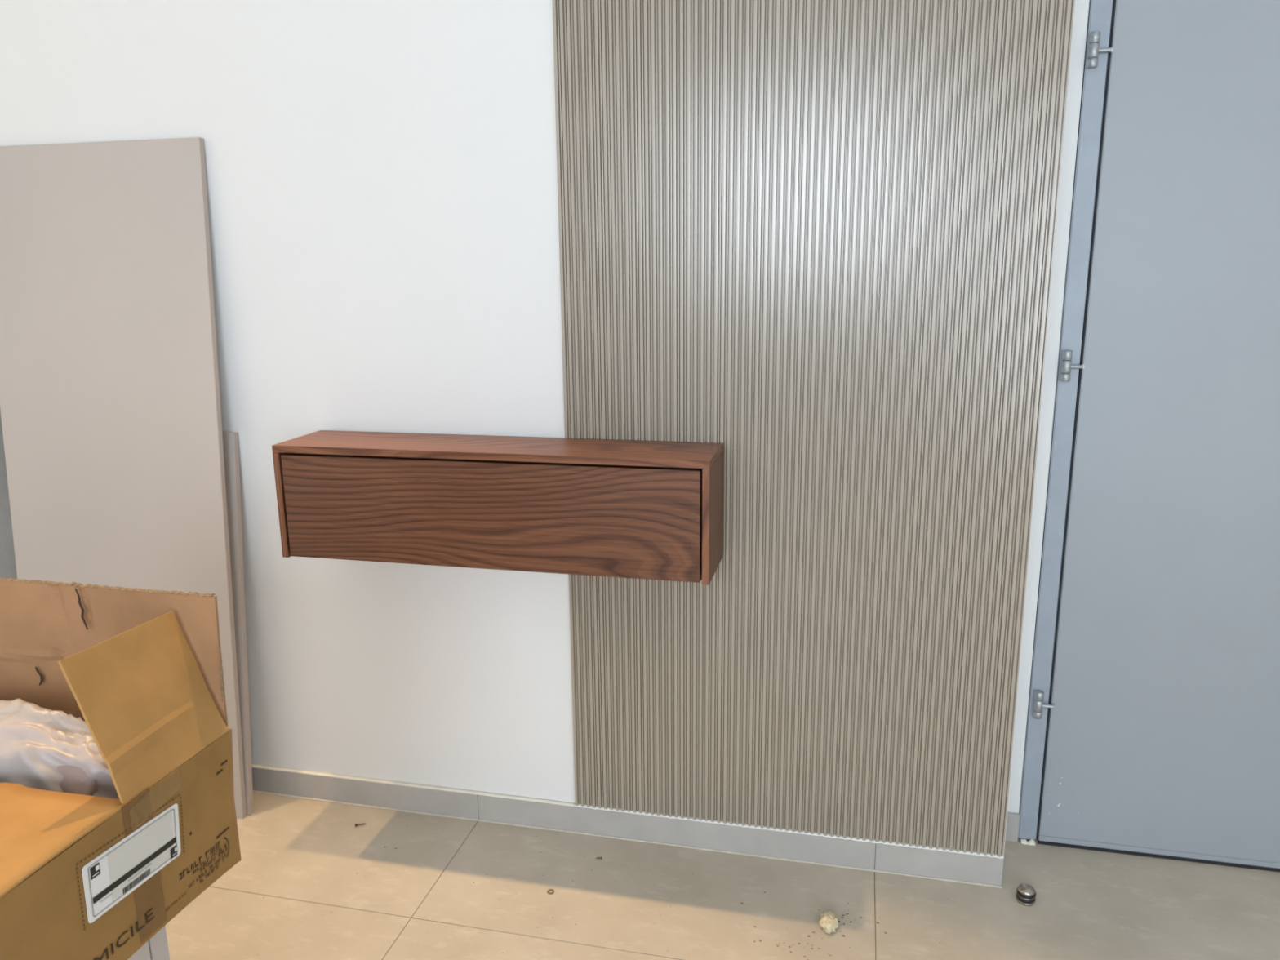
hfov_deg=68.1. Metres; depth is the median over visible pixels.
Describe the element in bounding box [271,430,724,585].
upper cabinet
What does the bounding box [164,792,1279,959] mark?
floor
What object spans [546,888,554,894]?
washer
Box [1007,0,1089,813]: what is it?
wall
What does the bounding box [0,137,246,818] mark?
leaning board
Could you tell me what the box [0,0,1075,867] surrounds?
wall
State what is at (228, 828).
print
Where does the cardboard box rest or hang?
on the base cabinet at (156, 948)
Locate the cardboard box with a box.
[0,577,241,959]
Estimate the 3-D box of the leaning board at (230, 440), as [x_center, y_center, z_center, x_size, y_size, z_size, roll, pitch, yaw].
[-1.528,0.447,2.997,0.626,1.208,0.139,2,13,13]
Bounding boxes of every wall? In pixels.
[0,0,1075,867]
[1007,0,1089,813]
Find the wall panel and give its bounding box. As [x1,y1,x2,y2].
[552,0,1075,858]
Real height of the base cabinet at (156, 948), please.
0.710 m
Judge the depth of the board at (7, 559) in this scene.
3.07 m
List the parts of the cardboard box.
panel, dashed frame, panel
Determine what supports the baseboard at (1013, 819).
attached to the wall at (1082, 6)
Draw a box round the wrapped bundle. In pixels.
[0,698,119,799]
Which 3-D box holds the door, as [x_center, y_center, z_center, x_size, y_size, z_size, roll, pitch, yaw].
[1.612,-0.114,2.460,1.016,2.470,0.102,2,13,13]
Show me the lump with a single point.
(828, 922)
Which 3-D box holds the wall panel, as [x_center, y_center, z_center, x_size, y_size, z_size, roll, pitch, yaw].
[0.386,-0.310,2.437,1.226,2.712,0.015,2,13,13]
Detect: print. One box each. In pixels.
[93,907,154,959]
[100,862,151,902]
[165,826,229,911]
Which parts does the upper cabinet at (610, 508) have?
panel, panel, panel, panel, panel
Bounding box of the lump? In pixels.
[818,909,839,933]
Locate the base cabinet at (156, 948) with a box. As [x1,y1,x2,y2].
[127,925,169,959]
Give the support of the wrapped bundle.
in the cardboard box
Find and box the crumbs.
[299,832,947,956]
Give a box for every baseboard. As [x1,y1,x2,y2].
[251,764,1004,888]
[1004,812,1019,841]
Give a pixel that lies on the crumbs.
(473, 833)
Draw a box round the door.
[1017,0,1279,872]
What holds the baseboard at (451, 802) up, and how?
attached to the wall at (381, 175)
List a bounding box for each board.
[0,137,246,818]
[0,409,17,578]
[222,431,253,815]
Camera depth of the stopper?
2.54 m
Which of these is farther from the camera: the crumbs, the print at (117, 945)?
the crumbs
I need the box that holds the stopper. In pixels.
[1016,883,1035,906]
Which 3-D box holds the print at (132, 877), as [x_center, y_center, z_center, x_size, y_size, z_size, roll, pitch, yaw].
[-0.737,0.578,1.361,0.001,0.008,0.099,2,13,13]
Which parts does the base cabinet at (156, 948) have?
door panel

